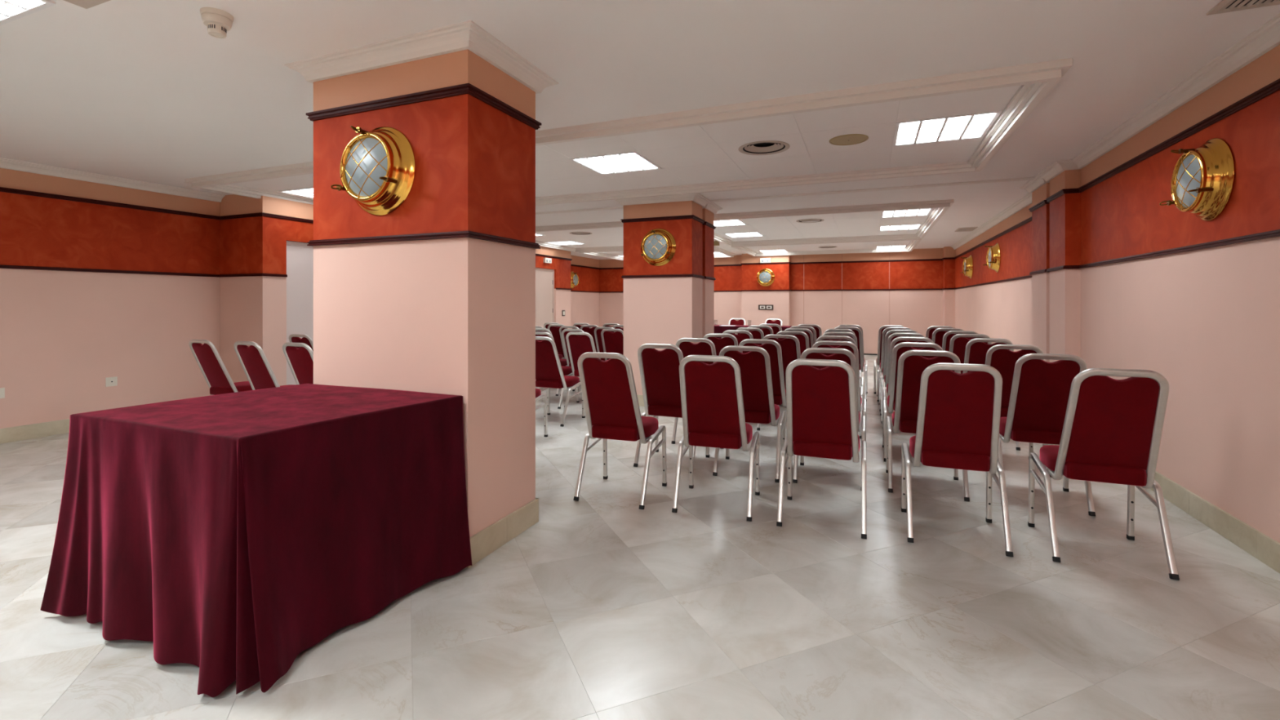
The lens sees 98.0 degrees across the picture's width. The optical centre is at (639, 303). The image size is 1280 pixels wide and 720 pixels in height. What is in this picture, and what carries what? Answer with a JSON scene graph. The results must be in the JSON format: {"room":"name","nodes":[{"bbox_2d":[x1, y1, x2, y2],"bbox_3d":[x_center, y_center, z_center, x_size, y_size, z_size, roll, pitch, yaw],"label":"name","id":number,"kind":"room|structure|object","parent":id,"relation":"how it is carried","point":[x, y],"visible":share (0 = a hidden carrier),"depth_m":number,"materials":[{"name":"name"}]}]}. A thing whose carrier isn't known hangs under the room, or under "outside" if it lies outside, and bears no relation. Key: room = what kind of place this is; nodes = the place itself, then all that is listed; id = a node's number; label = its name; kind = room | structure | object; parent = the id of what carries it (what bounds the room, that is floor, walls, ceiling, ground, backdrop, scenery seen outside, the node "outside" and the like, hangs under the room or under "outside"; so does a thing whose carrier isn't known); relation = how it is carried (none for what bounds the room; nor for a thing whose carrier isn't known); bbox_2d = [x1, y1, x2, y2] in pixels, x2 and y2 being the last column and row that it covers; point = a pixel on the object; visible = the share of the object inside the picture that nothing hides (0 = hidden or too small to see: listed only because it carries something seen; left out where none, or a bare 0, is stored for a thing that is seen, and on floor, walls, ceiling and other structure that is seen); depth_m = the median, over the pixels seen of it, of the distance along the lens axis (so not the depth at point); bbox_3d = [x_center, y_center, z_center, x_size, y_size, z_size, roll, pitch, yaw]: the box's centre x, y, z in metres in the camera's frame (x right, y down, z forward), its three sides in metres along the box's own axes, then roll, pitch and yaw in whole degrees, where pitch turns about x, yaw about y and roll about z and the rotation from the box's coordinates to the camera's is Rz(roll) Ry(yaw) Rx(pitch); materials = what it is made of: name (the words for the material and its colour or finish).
{"room":"conference room","nodes":[
{"label":"conference room","id":0,"kind":"room"},
{"bbox_2d":[0,157,599,428],"bbox_3d":[-4.032,-0.035,7.634,1.014,2.470,17.100,0,0,22],"label":"wall","id":1,"kind":"structure","parent":0,"point":[102,277],"depth_m":5.61,"materials":[{"name":"pink paint"}]},
{"bbox_2d":[0,418,70,444],"bbox_3d":[-5.754,1.135,3.077,0.748,0.127,7.358,0,0,22],"label":"baseboard","id":2,"kind":"structure","parent":1,"relation":"attached to","point":[15,433],"depth_m":4.94,"materials":[{"name":"beige stone"}]},
{"bbox_2d":[105,376,117,386],"bbox_3d":[-5.179,0.768,5.456,0.014,0.088,0.088,0,0,22],"label":"wall socket","id":3,"kind":"object","parent":1,"relation":"attached to","point":[109,381],"visible":1,"depth_m":5.45,"materials":[{"name":"beige plastic"}]},
{"bbox_2d":[286,240,313,385],"bbox_3d":[-3.920,0.240,6.789,0.119,1.920,0.900,0,0,22],"label":"door","id":4,"kind":"structure","parent":1,"relation":"in","point":[300,256],"depth_m":6.56,"materials":[{"name":"beige paint"}]},
{"bbox_2d":[535,267,554,328],"bbox_3d":[-2.019,0.240,11.430,0.119,1.920,0.950,0,0,22],"label":"door","id":5,"kind":"structure","parent":1,"relation":"in","point":[544,277],"depth_m":11.52,"materials":[{"name":"beige paint"}]},
{"bbox_2d":[570,271,580,288],"bbox_3d":[-1.657,-0.600,14.225,0.159,0.434,0.434,0,0,22],"label":"light","id":6,"kind":"object","parent":1,"relation":"attached to","point":[574,276],"visible":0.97,"depth_m":14.17,"materials":[{"name":"gold metal"}]},
{"bbox_2d":[0,355,1279,719],"bbox_3d":[-0.097,1.260,6.390,11.000,0.120,18.636,0,0,22],"label":"floor","id":7,"kind":"structure","parent":0,"point":[605,607],"depth_m":2.13,"materials":[{"name":"beige tile"}]},
{"bbox_2d":[188,339,252,395],"bbox_3d":[-3.821,0.764,5.201,0.450,0.884,0.560,0,0,22],"label":"banquet chair","id":8,"kind":"object","parent":7,"relation":"on","point":[213,369],"visible":0.56,"depth_m":5.05,"materials":[{"name":"fabric"}]},
{"bbox_2d":[233,341,294,390],"bbox_3d":[-3.246,0.764,4.967,0.450,0.884,0.560,0,0,22],"label":"banquet chair","id":9,"kind":"object","parent":7,"relation":"on","point":[257,369],"visible":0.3,"depth_m":4.79,"materials":[{"name":"fabric"}]},
{"bbox_2d":[282,342,313,384],"bbox_3d":[-2.727,0.764,4.810,0.450,0.884,0.560,0,0,22],"label":"banquet chair","id":10,"kind":"object","parent":7,"relation":"on","point":[300,360],"visible":0.34,"depth_m":4.62,"materials":[{"name":"fabric"}]},
{"bbox_2d":[288,333,313,351],"bbox_3d":[-3.481,0.764,6.088,0.450,0.884,0.560,0,0,22],"label":"banquet chair","id":11,"kind":"object","parent":7,"relation":"on","point":[293,338],"visible":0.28,"depth_m":5.84,"materials":[{"name":"metal"}]},
{"bbox_2d":[284,20,558,568],"bbox_3d":[-1.142,-0.018,2.984,1.184,2.436,0.742,0,0,22],"label":"pillar","id":12,"kind":"structure","parent":7,"relation":"on","point":[435,293],"depth_m":2.72,"materials":[{"name":"pink paint"}]},
{"bbox_2d":[330,125,415,215],"bbox_3d":[-1.298,-0.648,2.659,0.434,0.434,0.159,0,0,22],"label":"light","id":13,"kind":"object","parent":12,"relation":"attached to","point":[377,166],"visible":1,"depth_m":2.64,"materials":[{"name":"gold metal"}]},
{"bbox_2d":[535,388,547,436],"bbox_3d":[-1.142,0.764,4.845,0.450,0.884,0.560,0,0,22],"label":"banquet chair","id":14,"kind":"object","parent":7,"relation":"on","point":[539,396],"visible":0.13,"depth_m":4.99,"materials":[{"name":"metal"}]},
{"bbox_2d":[535,328,574,395],"bbox_3d":[-1.205,0.764,7.462,0.450,0.884,0.560,0,0,22],"label":"banquet chair","id":15,"kind":"object","parent":7,"relation":"on","point":[563,362],"visible":0.16,"depth_m":7.23,"materials":[{"name":"metal"}]},
{"bbox_2d":[547,324,564,357],"bbox_3d":[-1.184,0.764,8.813,0.450,0.884,0.560,0,0,22],"label":"banquet chair","id":16,"kind":"object","parent":7,"relation":"on","point":[555,332],"visible":0.27,"depth_m":8.65,"materials":[{"name":"fabric"}]},
{"bbox_2d":[535,331,579,408],"bbox_3d":[-1.047,0.764,6.577,0.450,0.884,0.560,0,0,22],"label":"banquet chair","id":17,"kind":"object","parent":7,"relation":"on","point":[567,371],"visible":0.27,"depth_m":6.40,"materials":[{"name":"metal"}]},
{"bbox_2d":[535,336,585,426],"bbox_3d":[-0.887,0.764,5.670,0.450,0.884,0.560,0,0,22],"label":"banquet chair","id":18,"kind":"object","parent":7,"relation":"on","point":[548,371],"visible":0.69,"depth_m":5.53,"materials":[{"name":"fabric"}]},
{"bbox_2d":[560,328,584,395],"bbox_3d":[-0.751,0.764,7.277,0.450,0.884,0.560,0,0,22],"label":"banquet chair","id":19,"kind":"object","parent":7,"relation":"on","point":[565,331],"visible":0.16,"depth_m":7.12,"materials":[{"name":"metal"}]},
{"bbox_2d":[559,325,598,359],"bbox_3d":[-0.909,0.764,8.162,0.450,0.884,0.560,0,0,22],"label":"banquet chair","id":20,"kind":"object","parent":7,"relation":"on","point":[562,328],"visible":0.11,"depth_m":7.97,"materials":[{"name":"metal"}]},
{"bbox_2d":[564,332,595,407],"bbox_3d":[-0.593,0.764,6.500,0.450,0.884,0.560,0,0,22],"label":"banquet chair","id":21,"kind":"object","parent":7,"relation":"on","point":[577,345],"visible":0.38,"depth_m":6.31,"materials":[{"name":"fabric"}]},
{"bbox_2d":[579,324,597,382],"bbox_3d":[-0.652,0.764,8.554,0.450,0.884,0.560,0,0,22],"label":"banquet chair","id":22,"kind":"object","parent":7,"relation":"on","point":[585,328],"visible":0.23,"depth_m":8.34,"materials":[{"name":"metal"}]},
{"bbox_2d":[594,326,615,360],"bbox_3d":[-0.385,0.764,7.884,0.450,0.884,0.560,0,0,22],"label":"banquet chair","id":23,"kind":"object","parent":7,"relation":"on","point":[597,331],"visible":0.16,"depth_m":7.73,"materials":[{"name":"metal"}]},
{"bbox_2d":[600,328,623,360],"bbox_3d":[-0.252,0.764,7.311,0.450,0.884,0.560,0,0,22],"label":"banquet chair","id":24,"kind":"object","parent":7,"relation":"on","point":[612,342],"visible":0.31,"depth_m":7.12,"materials":[{"name":"fabric"}]},
{"bbox_2d":[573,351,666,509],"bbox_3d":[-0.128,0.746,3.487,0.450,0.920,0.560,0,0,20],"label":"banquet chair","id":25,"kind":"object","parent":7,"relation":"on","point":[610,397],"visible":1,"depth_m":3.35,"materials":[{"name":"fabric"}]},
{"bbox_2d":[615,193,722,406],"bbox_3d":[0.378,-0.018,6.881,1.030,2.436,1.154,0,0,22],"label":"pillar","id":26,"kind":"structure","parent":7,"relation":"on","point":[672,301],"depth_m":6.46,"materials":[{"name":"pink paint"}]},
{"bbox_2d":[640,228,675,266],"bbox_3d":[0.180,-0.646,6.350,0.434,0.434,0.159,0,0,22],"label":"light","id":27,"kind":"object","parent":26,"relation":"attached to","point":[658,246],"visible":1,"depth_m":6.34,"materials":[{"name":"gold metal"}]},
{"bbox_2d":[633,343,709,468],"bbox_3d":[0.232,0.746,4.177,0.450,0.920,0.560,0,0,22],"label":"banquet chair","id":28,"kind":"object","parent":7,"relation":"on","point":[659,370],"visible":0.6,"depth_m":4.04,"materials":[{"name":"fabric"}]},
{"bbox_2d":[671,337,723,448],"bbox_3d":[0.548,0.746,4.847,0.450,0.920,0.560,0,0,22],"label":"banquet chair","id":29,"kind":"object","parent":7,"relation":"on","point":[705,346],"visible":0.3,"depth_m":4.62,"materials":[{"name":"fabric"}]},
{"bbox_2d":[671,355,759,521],"bbox_3d":[0.455,0.746,3.304,0.450,0.920,0.560,0,0,18],"label":"banquet chair","id":30,"kind":"object","parent":7,"relation":"on","point":[713,411],"visible":1,"depth_m":3.16,"materials":[{"name":"fabric"}]},
{"bbox_2d":[702,333,737,355],"bbox_3d":[0.847,0.746,5.525,0.450,0.920,0.560,0,0,21],"label":"banquet chair","id":31,"kind":"object","parent":7,"relation":"on","point":[728,340],"visible":0.24,"depth_m":5.29,"materials":[{"name":"fabric"}]},
{"bbox_2d":[721,329,753,346],"bbox_3d":[1.131,0.746,6.186,0.450,0.920,0.560,0,0,22],"label":"banquet chair","id":32,"kind":"object","parent":7,"relation":"on","point":[744,335],"visible":0.18,"depth_m":5.93,"materials":[{"name":"metal"}]},
{"bbox_2d":[712,345,785,482],"bbox_3d":[0.783,0.746,3.974,0.450,0.920,0.560,0,0,20],"label":"banquet chair","id":33,"kind":"object","parent":7,"relation":"on","point":[759,407],"visible":0.61,"depth_m":3.80,"materials":[{"name":"fabric"}]},
{"bbox_2d":[734,327,764,345],"bbox_3d":[1.380,0.746,6.798,0.450,0.920,0.560,0,0,22],"label":"banquet chair","id":34,"kind":"object","parent":7,"relation":"on","point":[757,333],"visible":0.13,"depth_m":6.54,"materials":[{"name":"metal"}]},
{"bbox_2d":[747,325,773,336],"bbox_3d":[1.638,0.746,7.416,0.450,0.920,0.560,0,0,22],"label":"banquet chair","id":35,"kind":"object","parent":7,"relation":"on","point":[766,330],"visible":0.15,"depth_m":7.15,"materials":[{"name":"metal"}]},
{"bbox_2d":[738,338,786,452],"bbox_3d":[1.046,0.746,4.688,0.450,0.920,0.560,0,0,21],"label":"banquet chair","id":36,"kind":"object","parent":7,"relation":"on","point":[773,348],"visible":0.35,"depth_m":4.47,"materials":[{"name":"fabric"}]},
{"bbox_2d":[759,323,782,334],"bbox_3d":[1.912,0.746,8.050,0.450,0.920,0.560,0,0,22],"label":"banquet chair","id":37,"kind":"object","parent":7,"relation":"on","point":[776,328],"visible":0.18,"depth_m":7.79,"materials":[{"name":"metal"}]},
{"bbox_2d":[756,334,800,430],"bbox_3d":[1.385,0.746,5.349,0.450,0.920,0.560,0,0,22],"label":"banquet chair","id":38,"kind":"object","parent":7,"relation":"on","point":[790,345],"visible":0.31,"depth_m":5.12,"materials":[{"name":"metal"}]},
{"bbox_2d":[776,330,809,406],"bbox_3d":[1.662,0.746,5.992,0.450,0.920,0.560,0,0,22],"label":"banquet chair","id":39,"kind":"object","parent":7,"relation":"on","point":[803,339],"visible":0.25,"depth_m":5.74,"materials":[{"name":"metal"}]},
{"bbox_2d":[779,328,813,405],"bbox_3d":[1.905,0.746,6.627,0.450,0.920,0.560,0,0,22],"label":"banquet chair","id":40,"kind":"object","parent":7,"relation":"on","point":[807,331],"visible":0.15,"depth_m":6.36,"materials":[{"name":"metal"}]},
{"bbox_2d":[798,324,822,339],"bbox_3d":[2.395,0.746,7.831,0.450,0.920,0.560,0,0,22],"label":"banquet chair","id":41,"kind":"object","parent":7,"relation":"on","point":[818,329],"visible":0.12,"depth_m":7.56,"materials":[{"name":"metal"}]},
{"bbox_2d":[776,358,866,538],"bbox_3d":[1.014,0.746,3.087,0.450,0.920,0.560,0,0,22],"label":"banquet chair","id":42,"kind":"object","parent":7,"relation":"on","point":[821,411],"visible":1,"depth_m":2.94,"materials":[{"name":"fabric"}]},
{"bbox_2d":[792,347,865,483],"bbox_3d":[1.300,0.746,3.807,0.450,0.920,0.560,0,0,22],"label":"banquet chair","id":43,"kind":"object","parent":7,"relation":"on","point":[846,356],"visible":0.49,"depth_m":3.59,"materials":[{"name":"metal"}]},
{"bbox_2d":[812,340,866,440],"bbox_3d":[1.583,0.746,4.491,0.450,0.920,0.560,0,0,22],"label":"banquet chair","id":44,"kind":"object","parent":7,"relation":"on","point":[848,345],"visible":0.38,"depth_m":4.26,"materials":[{"name":"metal"}]},
{"bbox_2d":[815,335,862,438],"bbox_3d":[1.834,0.746,5.188,0.450,0.920,0.560,0,0,22],"label":"banquet chair","id":45,"kind":"object","parent":7,"relation":"on","point":[842,338],"visible":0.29,"depth_m":4.96,"materials":[{"name":"metal"}]},
{"bbox_2d":[822,331,862,386],"bbox_3d":[2.098,0.746,5.836,0.450,0.920,0.560,0,0,22],"label":"banquet chair","id":46,"kind":"object","parent":7,"relation":"on","point":[852,335],"visible":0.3,"depth_m":5.58,"materials":[{"name":"metal"}]},
{"bbox_2d":[834,326,866,401],"bbox_3d":[2.634,0.746,7.065,0.450,0.920,0.560,0,0,22],"label":"banquet chair","id":47,"kind":"object","parent":7,"relation":"on","point":[857,331],"visible":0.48,"depth_m":6.85,"materials":[{"name":"metal"}]},
{"bbox_2d":[838,324,867,393],"bbox_3d":[2.884,0.746,7.654,0.450,0.920,0.560,0,0,22],"label":"banquet chair","id":48,"kind":"object","parent":7,"relation":"on","point":[855,326],"visible":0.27,"depth_m":7.42,"materials":[{"name":"metal"}]},
{"bbox_2d":[873,324,904,393],"bbox_3d":[3.383,0.746,7.472,0.450,0.920,0.560,0,0,22],"label":"banquet chair","id":49,"kind":"object","parent":7,"relation":"on","point":[882,328],"visible":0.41,"depth_m":7.39,"materials":[{"name":"metal"}]},
{"bbox_2d":[876,327,911,401],"bbox_3d":[3.169,0.746,6.868,0.450,0.920,0.560,0,0,22],"label":"banquet chair","id":50,"kind":"object","parent":7,"relation":"on","point":[885,331],"visible":0.32,"depth_m":6.78,"materials":[{"name":"metal"}]},
{"bbox_2d":[879,329,917,411],"bbox_3d":[2.936,0.746,6.261,0.450,0.920,0.560,0,0,22],"label":"banquet chair","id":51,"kind":"object","parent":7,"relation":"on","point":[889,333],"visible":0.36,"depth_m":6.15,"materials":[{"name":"metal"}]},
{"bbox_2d":[880,332,924,423],"bbox_3d":[2.686,0.746,5.640,0.450,0.920,0.560,0,0,22],"label":"banquet chair","id":52,"kind":"object","parent":7,"relation":"on","point":[892,336],"visible":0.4,"depth_m":5.51,"materials":[{"name":"metal"}]},
{"bbox_2d":[882,336,933,403],"bbox_3d":[2.423,0.746,4.991,0.450,0.920,0.560,0,0,22],"label":"banquet chair","id":53,"kind":"object","parent":7,"relation":"on","point":[901,339],"visible":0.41,"depth_m":4.79,"materials":[{"name":"metal"}]},
{"bbox_2d":[882,342,942,461],"bbox_3d":[2.129,0.746,4.312,0.450,0.920,0.560,0,0,22],"label":"banquet chair","id":54,"kind":"object","parent":7,"relation":"on","point":[900,348],"visible":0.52,"depth_m":4.19,"materials":[{"name":"metal"}]},
{"bbox_2d":[885,350,969,501],"bbox_3d":[1.856,0.746,3.624,0.450,0.920,0.560,0,0,22],"label":"banquet chair","id":55,"kind":"object","parent":7,"relation":"on","point":[912,364],"visible":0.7,"depth_m":3.50,"materials":[{"name":"fabric"}]},
{"bbox_2d":[925,325,954,340],"bbox_3d":[3.899,0.746,7.262,0.450,0.920,0.560,0,0,22],"label":"banquet chair","id":56,"kind":"object","parent":7,"relation":"on","point":[930,330],"visible":0.2,"depth_m":7.06,"materials":[{"name":"metal"}]},
{"bbox_2d":[932,328,963,347],"bbox_3d":[3.657,0.746,6.648,0.450,0.920,0.560,0,0,22],"label":"banquet chair","id":57,"kind":"object","parent":7,"relation":"on","point":[938,334],"visible":0.11,"depth_m":6.46,"materials":[{"name":"fabric"}]},
{"bbox_2d":[901,363,1013,556],"bbox_3d":[1.622,0.746,2.886,0.450,0.920,0.560,0,0,21],"label":"banquet chair","id":58,"kind":"object","parent":7,"relation":"on","point":[958,421],"visible":1,"depth_m":2.74,"materials":[{"name":"fabric"}]},
{"bbox_2d":[942,330,977,351],"bbox_3d":[3.441,0.746,6.024,0.450,0.920,0.560,0,0,22],"label":"banquet chair","id":59,"kind":"object","parent":7,"relation":"on","point":[948,335],"visible":0.15,"depth_m":5.83,"materials":[{"name":"metal"}]},
{"bbox_2d":[949,333,991,373],"bbox_3d":[3.198,0.746,5.453,0.450,0.920,0.560,0,0,22],"label":"banquet chair","id":60,"kind":"object","parent":7,"relation":"on","point":[958,342],"visible":0.26,"depth_m":5.26,"materials":[{"name":"fabric"}]},
{"bbox_2d":[962,337,1020,450],"bbox_3d":[2.961,0.746,4.793,0.450,0.920,0.560,0,0,22],"label":"banquet chair","id":61,"kind":"object","parent":7,"relation":"on","point":[975,352],"visible":0.33,"depth_m":4.60,"materials":[{"name":"fabric"}]},
{"bbox_2d":[985,344,1051,476],"bbox_3d":[2.701,0.746,4.101,0.450,0.920,0.560,0,0,22],"label":"banquet chair","id":62,"kind":"object","parent":7,"relation":"on","point":[999,357],"visible":0.22,"depth_m":3.92,"materials":[{"name":"metal"}]},
{"bbox_2d":[997,353,1095,515],"bbox_3d":[2.426,0.746,3.392,0.450,0.920,0.560,0,0,22],"label":"banquet chair","id":63,"kind":"object","parent":7,"relation":"on","point":[1040,391],"visible":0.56,"depth_m":3.25,"materials":[{"name":"fabric"}]},
{"bbox_2d":[1027,368,1179,580],"bbox_3d":[2.199,0.746,2.669,0.450,0.920,0.560,0,0,23],"label":"banquet chair","id":64,"kind":"object","parent":7,"relation":"on","point":[1112,431],"visible":1,"depth_m":2.53,"materials":[{"name":"fabric"}]},
{"bbox_2d":[0,0,1279,259],"bbox_3d":[-0.296,-1.287,6.167,9.400,0.126,17.600,0,0,22],"label":"ceiling","id":65,"kind":"structure","parent":0,"point":[135,90],"depth_m":3.08,"materials":[{"name":"white paint"}]},
{"bbox_2d":[0,0,56,26],"bbox_3d":[-2.782,-1.224,2.104,0.612,0.013,0.612,0,0,22],"label":"recessed light","id":66,"kind":"object","parent":65,"relation":"in","point":[11,11],"visible":1,"depth_m":2.30,"materials":[{"name":"white plastic"}]},
{"bbox_2d":[0,0,40,17],"bbox_3d":[-2.782,-1.228,2.104,0.552,0.002,0.552,0,0,22],"label":"diffuser","id":67,"kind":"object","parent":66,"relation":"attached to","point":[8,8],"depth_m":2.30,"materials":[{"name":"white"}]},
{"bbox_2d":[63,0,110,8],"bbox_3d":[-2.217,-1.226,2.058,0.320,0.015,0.400,0,0,22],"label":"access hatch","id":68,"kind":"object","parent":65,"relation":"attached to","point":[86,4],"visible":1,"depth_m":2.26,"materials":[{"name":"beige paint"}]},
{"bbox_2d":[200,7,233,38],"bbox_3d":[-1.800,-1.186,2.369,0.116,0.092,0.116,0,0,22],"label":"smoke detector","id":69,"kind":"object","parent":65,"relation":"attached to","point":[218,22],"visible":1,"depth_m":2.34,"materials":[{"name":"beige plastic"}]},
{"bbox_2d":[276,186,313,198],"bbox_3d":[-3.573,-1.224,6.260,0.612,0.013,0.612,0,0,22],"label":"recessed light","id":70,"kind":"object","parent":65,"relation":"in","point":[304,192],"visible":0.34,"depth_m":6.12,"materials":[{"name":"white plastic"}]},
{"bbox_2d":[284,188,313,196],"bbox_3d":[-3.573,-1.228,6.260,0.552,0.002,0.552,0,0,22],"label":"diffuser","id":71,"kind":"object","parent":70,"relation":"attached to","point":[298,192],"depth_m":6.14,"materials":[{"name":"white"}]},
{"bbox_2d":[544,240,586,245],"bbox_3d":[-1.510,-1.224,11.326,0.612,0.013,0.612,0,0,22],"label":"recessed light","id":72,"kind":"object","parent":65,"relation":"in","point":[561,242],"visible":1,"depth_m":11.29,"materials":[{"name":"white plastic"}]},
{"bbox_2d":[535,221,623,252],"bbox_3d":[-0.710,-1.193,10.374,3.100,0.082,3.440,0,0,22],"label":"trim","id":73,"kind":"structure","parent":65,"relation":"attached to","point":[616,224],"depth_m":8.84,"materials":[{"name":"white paint"}]},
{"bbox_2d":[535,206,623,214],"bbox_3d":[-1.635,-1.230,7.692,3.430,0.020,0.096,0,0,22],"label":"trim","id":74,"kind":"structure","parent":65,"relation":"attached to","point":[615,207],"depth_m":7.34,"materials":[{"name":"white"}]},
{"bbox_2d":[569,151,662,174],"bbox_3d":[-0.202,-1.224,4.887,0.612,0.013,0.612,0,0,22],"label":"recessed light","id":75,"kind":"object","parent":65,"relation":"in","point":[629,162],"visible":1,"depth_m":4.86,"materials":[{"name":"white plastic"}]},
{"bbox_2d":[185,57,1072,205],"bbox_3d":[-0.739,-1.193,5.192,7.195,0.082,2.260,0,0,22],"label":"trim","id":76,"kind":"structure","parent":65,"relation":"attached to","point":[1037,80],"depth_m":3.69,"materials":[{"name":"white paint"}]},
{"bbox_2d":[714,219,746,226],"bbox_3d":[1.273,-1.224,8.508,0.612,0.013,0.612,0,0,22],"label":"recessed light","id":77,"kind":"object","parent":65,"relation":"in","point":[729,222],"visible":0.62,"depth_m":8.50,"materials":[{"name":"white plastic"}]},
{"bbox_2d":[723,231,764,237],"bbox_3d":[1.861,-1.224,9.953,0.612,0.013,0.612,0,0,22],"label":"recessed light","id":78,"kind":"object","parent":65,"relation":"in","point":[753,233],"visible":0.99,"depth_m":9.94,"materials":[{"name":"white plastic"}]},
{"bbox_2d":[727,232,760,236],"bbox_3d":[1.861,-1.228,9.953,0.552,0.002,0.552,0,0,22],"label":"diffuser","id":79,"kind":"object","parent":78,"relation":"attached to","point":[737,234],"depth_m":9.94,"materials":[{"name":"white"}]},
{"bbox_2d":[738,140,790,155],"bbox_3d":[0.976,-1.256,4.386,0.396,0.076,0.396,0,0,22],"label":"ceiling vent","id":80,"kind":"object","parent":65,"relation":"in","point":[766,147],"visible":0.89,"depth_m":4.47,"materials":[{"name":"white metal"}]},
{"bbox_2d":[714,199,953,245],"bbox_3d":[2.738,-1.193,8.905,3.555,0.082,3.560,0,0,22],"label":"trim","id":81,"kind":"structure","parent":65,"relation":"attached to","point":[940,206],"depth_m":7.48,"materials":[{"name":"white paint"}]},
{"bbox_2d":[829,133,868,145],"bbox_3d":[1.559,-1.222,4.159,0.276,0.013,0.276,0,0,22],"label":"ceiling disc","id":82,"kind":"object","parent":65,"relation":"attached to","point":[850,139],"visible":1,"depth_m":4.15,"materials":[{"name":"beige plastic"}]},
{"bbox_2d":[709,177,1035,202],"bbox_3d":[2.371,-1.230,6.061,3.420,0.020,0.096,0,0,22],"label":"trim","id":83,"kind":"structure","parent":65,"relation":"attached to","point":[1024,178],"depth_m":5.96,"materials":[{"name":"white"}]},
{"bbox_2d":[878,224,921,231],"bbox_3d":[4.195,-1.224,9.003,0.612,0.013,0.612,0,0,22],"label":"recessed light","id":84,"kind":"object","parent":65,"relation":"in","point":[906,227],"visible":1,"depth_m":8.98,"materials":[{"name":"white plastic"}]},
{"bbox_2d":[880,208,933,217],"bbox_3d":[3.607,-1.224,7.558,0.612,0.013,0.612,0,0,22],"label":"recessed light","id":85,"kind":"object","parent":65,"relation":"in","point":[914,212],"visible":0.94,"depth_m":7.55,"materials":[{"name":"white plastic"}]},
{"bbox_2d":[887,208,925,217],"bbox_3d":[3.607,-1.228,7.558,0.552,0.002,0.552,0,0,22],"label":"diffuser","id":86,"kind":"object","parent":85,"relation":"attached to","point":[914,212],"depth_m":7.54,"materials":[{"name":"white plastic"}]},
{"bbox_2d":[892,110,1001,146],"bbox_3d":[2.132,-1.224,3.937,0.612,0.013,0.612,0,0,22],"label":"recessed light","id":87,"kind":"object","parent":65,"relation":"in","point":[973,126],"visible":1,"depth_m":3.91,"materials":[{"name":"white plastic"}]},
{"bbox_2d":[1206,0,1279,15],"bbox_3d":[2.440,-1.224,2.081,0.280,0.015,0.495,0,0,22],"label":"ceiling vent","id":88,"kind":"object","parent":65,"relation":"in","point":[1224,6],"visible":1,"depth_m":2.28,"materials":[{"name":"white metal"}]},
{"bbox_2d":[599,246,955,355],"bbox_3d":[2.851,-0.035,13.910,8.750,2.470,0.564,0,0,22],"label":"wall","id":89,"kind":"structure","parent":0,"point":[914,290],"depth_m":13.21,"materials":[{"name":"pink paint"}]},
{"bbox_2d":[578,245,735,260],"bbox_3d":[0.473,-1.193,13.280,3.100,0.082,2.515,0,0,22],"label":"trim","id":90,"kind":"structure","parent":89,"relation":"attached to","point":[725,253],"depth_m":13.38,"materials":[{"name":"white paint"}]},
{"bbox_2d":[756,268,774,286],"bbox_3d":[3.039,-0.635,13.521,0.434,0.434,0.159,0,0,22],"label":"light","id":91,"kind":"object","parent":89,"relation":"attached to","point":[765,277],"visible":1,"depth_m":13.51,"materials":[{"name":"gold metal"}]},
{"bbox_2d":[731,238,922,256],"bbox_3d":[3.944,-1.193,11.866,3.555,0.082,2.515,0,0,22],"label":"trim","id":92,"kind":"structure","parent":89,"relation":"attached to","point":[914,242],"depth_m":12.49,"materials":[{"name":"white paint"}]},
{"bbox_2d":[951,13,1279,542],"bbox_3d":[3.600,-0.035,4.311,0.402,2.470,16.700,0,0,22],"label":"wall","id":93,"kind":"structure","parent":0,"point":[1093,268],"depth_m":3.27,"materials":[{"name":"pink paint"}]},
{"bbox_2d":[960,255,973,278],"bbox_3d":[5.984,-0.666,10.218,0.159,0.434,0.434,0,0,22],"label":"light","id":94,"kind":"object","parent":93,"relation":"attached to","point":[967,263],"visible":1,"depth_m":10.09,"materials":[{"name":"gold metal"}]},
{"bbox_2d":[982,242,1000,272],"bbox_3d":[5.147,-0.666,8.162,0.159,0.434,0.434,0,0,22],"label":"light","id":95,"kind":"object","parent":93,"relation":"attached to","point":[993,253],"visible":1,"depth_m":8.04,"materials":[{"name":"gold metal"}]},
{"bbox_2d":[1159,137,1235,220],"bbox_3d":[2.988,-0.662,3.016,0.159,0.434,0.434,0,0,22],"label":"light","id":96,"kind":"object","parent":93,"relation":"attached to","point":[1202,180],"visible":1,"depth_m":2.91,"materials":[{"name":"gold metal"}]},
{"bbox_2d":[1151,471,1279,573],"bbox_3d":[3.574,1.135,4.321,0.188,0.127,16.698,0,0,22],"label":"baseboard","id":97,"kind":"structure","parent":93,"relation":"attached to","point":[1258,544],"depth_m":2.86,"materials":[{"name":"beige stone"}]},
{"bbox_3d":[-1.469,0.815,2.304,0.780,0.770,0.720,0,0,22],"label":"table","id":98,"kind":"object","parent":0,"visible":0},
{"bbox_2d":[40,383,472,697],"bbox_3d":[-1.528,0.797,2.289,1.274,0.766,0.990,0,0,22],"label":"tablecloth","id":99,"kind":"object","parent":98,"relation":"on","point":[232,534],"visible":1,"depth_m":1.95,"materials":[{"name":"red fabric"}]},
{"bbox_3d":[1.668,0.812,10.355,2.140,0.775,0.560,0,0,22],"label":"table","id":100,"kind":"object","parent":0,"visible":0},
{"bbox_2d":[714,324,791,338],"bbox_3d":[1.668,0.797,10.355,2.261,0.766,0.680,0,0,22],"label":"tablecloth","id":101,"kind":"object","parent":100,"relation":"on","point":[720,329],"visible":0.17,"depth_m":10.11,"materials":[{"name":"red fabric"}]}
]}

